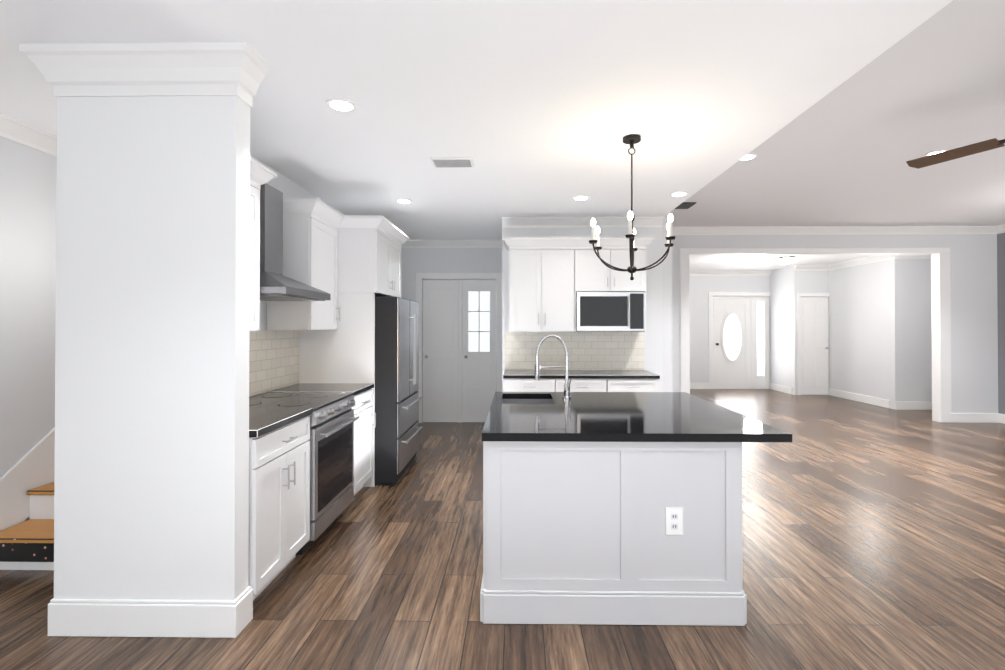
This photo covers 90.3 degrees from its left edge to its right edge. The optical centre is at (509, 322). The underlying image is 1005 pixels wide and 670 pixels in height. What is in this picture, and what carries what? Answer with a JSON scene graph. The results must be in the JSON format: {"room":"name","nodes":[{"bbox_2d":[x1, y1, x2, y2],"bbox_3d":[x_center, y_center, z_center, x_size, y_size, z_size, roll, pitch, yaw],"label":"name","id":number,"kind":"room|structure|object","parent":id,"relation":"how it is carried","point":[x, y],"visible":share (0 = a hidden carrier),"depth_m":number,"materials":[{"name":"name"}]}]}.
{"room":"kitchen","nodes":[
{"label":"kitchen","id":0,"kind":"room"},
{"bbox_2d":[0,389,1004,669],"bbox_3d":[2.055,1.493,4.447,10.540,0.060,15.000,0,0,1],"label":"floor","id":1,"kind":"structure","parent":0,"point":[872,537],"depth_m":2.81,"materials":[{"name":"brown wood"}]},
{"bbox_2d":[0,427,54,569],"bbox_3d":[-2.589,0.173,4.549,1.004,2.580,3.310,0,0,1],"label":"stairs","id":2,"kind":"structure","parent":1,"relation":"on","point":[26,485],"depth_m":3.12,"materials":[{"name":"paint"}]},
{"bbox_2d":[19,42,268,637],"bbox_3d":[-1.693,0.097,2.344,1.025,2.700,0.226,0,0,1],"label":"column","id":3,"kind":"structure","parent":1,"relation":"on","point":[151,506],"depth_m":2.32,"materials":[{"name":"paint"}]},
{"bbox_2d":[248,411,311,599],"bbox_3d":[-1.579,1.011,2.781,0.668,0.878,0.653,0,0,1],"label":"base cabinet","id":4,"kind":"object","parent":1,"relation":"on","point":[279,489],"depth_m":2.70,"materials":[{"name":"paint"}]},
{"bbox_2d":[249,393,359,554],"bbox_3d":[-1.521,0.997,3.492,0.746,0.916,0.754,0,0,1],"label":"range","id":5,"kind":"object","parent":1,"relation":"on","point":[332,420],"visible":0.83,"depth_m":3.38,"materials":[{"name":"silver metal"}]},
{"bbox_2d":[264,387,375,494],"bbox_3d":[-1.559,1.022,4.168,0.668,0.878,0.580,0,0,1],"label":"base cabinet","id":6,"kind":"object","parent":1,"relation":"on","point":[363,396],"depth_m":4.13,"materials":[{"name":"paint"}]},
{"bbox_2d":[503,370,562,391],"bbox_3d":[0.242,1.032,5.550,0.601,0.878,0.648,0,0,1],"label":"base cabinet","id":7,"kind":"object","parent":1,"relation":"on","point":[514,380],"depth_m":5.23,"materials":[{"name":"paint"}]},
{"bbox_2d":[559,370,614,391],"bbox_3d":[0.749,1.032,5.543,0.666,0.878,0.648,0,0,1],"label":"base cabinet","id":8,"kind":"object","parent":1,"relation":"on","point":[594,381],"depth_m":5.23,"materials":[{"name":"paint"}]},
{"bbox_2d":[480,404,746,625],"bbox_3d":[0.506,1.013,3.122,1.280,0.879,1.460,0,0,1],"label":"kitchen island","id":9,"kind":"object","parent":1,"relation":"on","point":[612,508],"depth_m":2.41,"materials":[{"name":"paint"},{"name":"black granite"}]},
{"bbox_2d":[482,392,791,443],"bbox_3d":[0.611,0.553,3.124,1.470,0.040,1.500,0,0,1],"label":"island countertop","id":10,"kind":"structure","parent":9,"relation":"on","point":[513,417],"depth_m":2.67,"materials":[{"name":"black stone"}]},
{"bbox_2d":[535,334,570,398],"bbox_3d":[0.303,0.306,3.514,0.260,0.456,0.098,0,0,1],"label":"faucet","id":11,"kind":"object","parent":10,"relation":"on","point":[538,366],"visible":1,"depth_m":3.52,"materials":[{"name":"silver metal"}]},
{"bbox_2d":[603,370,658,391],"bbox_3d":[1.257,1.032,5.535,0.601,0.878,0.648,0,0,1],"label":"base cabinet","id":12,"kind":"object","parent":1,"relation":"on","point":[625,380],"depth_m":5.22,"materials":[{"name":"paint"}]},
{"bbox_2d":[0,136,1004,520],"bbox_3d":[2.055,0.008,4.458,10.540,2.910,15.000,0,0,1],"label":"wall","id":13,"kind":"structure","parent":0,"point":[880,328],"depth_m":7.43,"materials":[{"name":"paint"}]},
{"bbox_2d":[0,113,56,156],"bbox_3d":[-3.084,-1.199,2.241,0.085,0.110,10.400,0,0,1],"label":"crown molding","id":14,"kind":"structure","parent":13,"relation":"attached to","point":[20,132],"depth_m":3.18,"materials":[{"name":"paint"}]},
{"bbox_2d":[249,160,264,330],"bbox_3d":[-1.736,-0.453,2.787,0.348,1.004,0.669,0,0,1],"label":"upper cabinet","id":15,"kind":"object","parent":13,"relation":"attached to","point":[257,174],"depth_m":3.06,"materials":[{"name":"paint"}]},
{"bbox_2d":[249,330,298,395],"bbox_3d":[-1.903,0.295,3.458,0.008,0.476,2.019,0,0,1],"label":"backsplash","id":16,"kind":"structure","parent":13,"relation":"attached to","point":[273,359],"depth_m":3.98,"materials":[{"name":"tile"}]},
{"bbox_2d":[260,183,330,300],"bbox_3d":[-1.647,-0.556,3.506,0.506,0.778,0.744,0,0,1],"label":"range hood","id":17,"kind":"object","parent":13,"relation":"attached to","point":[276,284],"visible":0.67,"depth_m":3.44,"materials":[{"name":"metal"}]},
{"bbox_2d":[266,200,340,329],"bbox_3d":[-1.716,-0.442,4.181,0.348,1.004,0.580,0,0,1],"label":"upper cabinet","id":18,"kind":"object","parent":13,"relation":"attached to","point":[330,250],"depth_m":3.89,"materials":[{"name":"paint"}]},
{"bbox_2d":[341,216,404,297],"bbox_3d":[-1.531,-0.601,4.944,0.696,0.674,0.945,0,0,1],"label":"upper cabinet","id":19,"kind":"object","parent":13,"relation":"attached to","point":[370,247],"depth_m":4.47,"materials":[{"name":"paint"}]},
{"bbox_2d":[423,279,461,422],"bbox_3d":[-1.006,0.423,7.426,0.582,2.125,0.126,0,0,1],"label":"pantry door","id":20,"kind":"structure","parent":13,"relation":"in","point":[442,350],"depth_m":7.44,"materials":[{"name":"paint"}]},
{"bbox_2d":[401,239,501,247],"bbox_3d":[-0.963,-1.160,7.368,1.780,0.110,0.085,0,0,1],"label":"crown molding","id":21,"kind":"structure","parent":13,"relation":"attached to","point":[472,243],"depth_m":7.37,"materials":[{"name":"paint"}]},
{"bbox_2d":[416,273,501,422],"bbox_3d":[-0.753,0.375,7.387,1.280,2.220,0.018,0,0,1],"label":"door frame","id":22,"kind":"structure","parent":13,"relation":"attached to","point":[419,276],"depth_m":7.38,"materials":[{"name":"paint"}]},
{"bbox_2d":[462,280,495,421],"bbox_3d":[-0.460,0.420,7.413,0.500,2.120,0.116,0,0,1],"label":"door","id":23,"kind":"structure","parent":13,"relation":"in","point":[478,344],"depth_m":7.43,"materials":[{"name":"paint"}]},
{"bbox_2d":[507,237,582,331],"bbox_3d":[0.385,-0.415,5.710,0.784,1.034,0.348,0,0,1],"label":"upper cabinet","id":24,"kind":"object","parent":13,"relation":"attached to","point":[549,277],"depth_m":5.54,"materials":[{"name":"paint"}]},
{"bbox_2d":[505,331,643,369],"bbox_3d":[0.754,0.329,5.869,1.636,0.446,0.008,0,0,1],"label":"backsplash","id":25,"kind":"structure","parent":13,"relation":"attached to","point":[605,350],"depth_m":5.86,"materials":[{"name":"tile"}]},
{"bbox_2d":[502,216,663,227],"bbox_3d":[0.845,-1.172,5.843,1.880,0.110,0.085,0,0,1],"label":"crown molding","id":26,"kind":"structure","parent":13,"relation":"attached to","point":[657,221],"depth_m":5.85,"materials":[{"name":"paint"}]},
{"bbox_2d":[583,237,646,292],"bbox_3d":[1.115,-0.637,5.701,0.796,0.590,0.348,0,0,1],"label":"upper cabinet","id":27,"kind":"object","parent":13,"relation":"attached to","point":[597,277],"depth_m":5.53,"materials":[{"name":"paint"}]},
{"bbox_2d":[576,292,644,330],"bbox_3d":[1.115,-0.120,5.673,0.758,0.435,0.396,0,0,1],"label":"microwave","id":28,"kind":"object","parent":27,"relation":"attached to","point":[610,311],"visible":0.96,"depth_m":5.51,"materials":[{"name":"silver metal"}]},
{"bbox_2d":[690,383,708,388],"bbox_3d":[3.601,1.446,11.417,1.910,0.140,0.016,0,0,1],"label":"baseboard","id":29,"kind":"structure","parent":13,"relation":"attached to","point":[692,385],"depth_m":11.40,"materials":[{"name":"paint"}]},
{"bbox_2d":[690,270,771,275],"bbox_3d":[4.321,-1.129,11.393,3.230,0.110,0.085,0,0,1],"label":"crown molding","id":30,"kind":"structure","parent":13,"relation":"attached to","point":[692,272],"depth_m":11.38,"materials":[{"name":"paint"}]},
{"bbox_2d":[713,296,769,388],"bbox_3d":[5.282,0.459,11.427,1.300,2.115,0.143,0,0,1],"label":"front door","id":31,"kind":"structure","parent":13,"relation":"in","point":[741,352],"depth_m":11.45,"materials":[{"name":"paint"}]},
{"bbox_2d":[770,383,791,393],"bbox_3d":[5.922,1.443,10.942,0.016,0.140,0.900,0,0,1],"label":"baseboard","id":32,"kind":"structure","parent":13,"relation":"attached to","point":[785,389],"depth_m":10.89,"materials":[{"name":"paint"}]},
{"bbox_2d":[794,265,827,270],"bbox_3d":[6.226,-1.137,10.364,0.610,0.110,0.085,0,0,1],"label":"crown molding","id":33,"kind":"structure","parent":13,"relation":"attached to","point":[796,267],"depth_m":10.38,"materials":[{"name":"paint"}]},
{"bbox_2d":[801,297,828,394],"bbox_3d":[6.342,0.486,10.405,0.590,2.035,0.116,0,0,1],"label":"closet door","id":34,"kind":"structure","parent":13,"relation":"in","point":[814,351],"depth_m":10.42,"materials":[{"name":"paint"}]},
{"bbox_2d":[680,248,951,422],"bbox_3d":[4.550,0.187,7.531,4.000,2.598,0.160,0,0,1],"label":"door frame","id":35,"kind":"structure","parent":13,"relation":"attached to","point":[941,325],"depth_m":7.48,"materials":[{"name":"paint"}]},
{"bbox_2d":[672,226,995,234],"bbox_3d":[4.539,-1.369,7.440,5.220,0.110,0.085,0,0,1],"label":"crown molding","id":36,"kind":"structure","parent":13,"relation":"attached to","point":[720,230],"depth_m":7.44,"materials":[{"name":"paint"}]},
{"bbox_2d":[829,388,889,407],"bbox_3d":[6.621,1.432,9.542,0.016,0.140,1.680,0,0,1],"label":"baseboard","id":37,"kind":"structure","parent":13,"relation":"attached to","point":[885,403],"depth_m":9.42,"materials":[{"name":"paint"}]},
{"bbox_2d":[828,254,899,270],"bbox_3d":[6.585,-1.144,9.459,0.085,0.110,1.885,0,0,1],"label":"crown molding","id":38,"kind":"structure","parent":13,"relation":"attached to","point":[876,258],"depth_m":9.33,"materials":[{"name":"paint"}]},
{"bbox_2d":[896,401,931,409],"bbox_3d":[6.940,1.424,8.569,0.650,0.140,0.016,0,0,1],"label":"baseboard","id":39,"kind":"structure","parent":13,"relation":"attached to","point":[900,405],"depth_m":8.56,"materials":[{"name":"paint"}]},
{"bbox_2d":[900,254,931,258],"bbox_3d":[6.945,-1.151,8.555,0.640,0.110,0.085,0,0,1],"label":"crown molding","id":40,"kind":"structure","parent":13,"relation":"attached to","point":[902,256],"depth_m":8.57,"materials":[{"name":"paint"}]},
{"bbox_2d":[951,413,997,422],"bbox_3d":[6.879,1.416,7.420,0.660,0.140,0.016,0,0,1],"label":"baseboard","id":41,"kind":"structure","parent":13,"relation":"attached to","point":[963,417],"depth_m":7.41,"materials":[{"name":"paint"}]},
{"bbox_2d":[992,224,1004,233],"bbox_3d":[7.130,-1.410,2.170,0.085,0.110,10.550,0,0,1],"label":"crown molding","id":42,"kind":"structure","parent":13,"relation":"attached to","point":[1000,228],"depth_m":7.35,"materials":[{"name":"paint"}]},
{"bbox_2d":[998,413,1004,423],"bbox_3d":[7.165,1.375,2.148,0.016,0.140,10.550,0,0,1],"label":"baseboard","id":43,"kind":"structure","parent":13,"relation":"attached to","point":[1001,417],"depth_m":7.36,"materials":[{"name":"paint"}]},
{"bbox_2d":[0,0,1004,269],"bbox_3d":[2.055,-1.392,4.469,10.540,0.310,15.000,0,0,1],"label":"ceiling","id":44,"kind":"structure","parent":0,"point":[834,112],"depth_m":2.95,"materials":[{"name":"paint"}]},
{"bbox_2d":[326,98,356,111],"bbox_3d":[-0.968,-1.246,2.871,0.170,0.007,0.170,0,0,1],"label":"recessed light","id":45,"kind":"object","parent":44,"relation":"in","point":[340,105],"visible":1,"depth_m":2.86,"materials":[{"name":"paint"}]},
{"bbox_2d":[395,199,411,203],"bbox_3d":[-1.076,-1.229,5.073,0.170,0.007,0.170,0,0,1],"label":"recessed light","id":46,"kind":"object","parent":44,"relation":"in","point":[405,201],"visible":0.98,"depth_m":5.06,"materials":[{"name":"paint"}]},
{"bbox_2d":[430,158,473,166],"bbox_3d":[-0.444,-1.235,3.864,0.320,0.014,0.200,0,0,1],"label":"ceiling vent","id":47,"kind":"object","parent":44,"relation":"in","point":[452,162],"visible":1,"depth_m":3.84,"materials":[{"name":"metal"}]},
{"bbox_2d":[572,196,589,200],"bbox_3d":[0.702,-1.230,4.947,0.170,0.007,0.170,0,0,1],"label":"recessed light","id":48,"kind":"object","parent":44,"relation":"in","point":[579,198],"visible":0.96,"depth_m":4.94,"materials":[{"name":"paint"}]},
{"bbox_2d":[589,134,675,279],"bbox_3d":[0.819,-0.764,3.362,0.605,0.962,0.605,0,0,1],"label":"chandelier","id":49,"kind":"object","parent":44,"relation":"hanging from","point":[631,139],"visible":1,"depth_m":3.34,"materials":[{"name":"black metal"}]},
{"bbox_2d":[670,191,687,196],"bbox_3d":[1.620,-1.231,4.794,0.170,0.007,0.170,0,0,1],"label":"recessed light","id":50,"kind":"object","parent":44,"relation":"in","point":[679,193],"visible":0.96,"depth_m":4.79,"materials":[{"name":"paint"}]},
{"bbox_2d":[675,202,695,208],"bbox_3d":[2.104,-1.428,6.119,0.250,0.012,0.300,0,0,1],"label":"ceiling vent","id":51,"kind":"object","parent":44,"relation":"in","point":[685,205],"visible":0.58,"depth_m":6.08,"materials":[{"name":"grey metal"}]},
{"bbox_2d":[739,153,756,160],"bbox_3d":[2.064,-1.444,4.369,0.170,0.007,0.170,0,0,1],"label":"recessed light","id":52,"kind":"object","parent":44,"relation":"in","point":[750,156],"visible":0.65,"depth_m":4.37,"materials":[{"name":"paint"}]},
{"bbox_2d":[775,256,794,263],"bbox_3d":[5.074,-1.166,9.224,0.320,0.180,0.320,0,0,1],"label":"light","id":53,"kind":"object","parent":44,"relation":"attached to","point":[785,260],"visible":0.83,"depth_m":9.12,"materials":[{"name":"white glass"}]},
{"bbox_2d":[924,150,947,155],"bbox_3d":[3.653,-1.445,4.276,0.170,0.007,0.170,0,0,1],"label":"recessed light","id":54,"kind":"object","parent":44,"relation":"in","point":[932,152],"visible":0.46,"depth_m":4.24,"materials":[{"name":"paint"}]},
{"bbox_2d":[906,138,1004,168],"bbox_3d":[3.233,-1.249,2.940,1.152,0.420,1.241,0,0,1],"label":"ceiling fan","id":55,"kind":"object","parent":44,"relation":"hanging from","point":[956,153],"visible":1,"depth_m":3.29,"materials":[{"name":"brown wood"}]}
]}

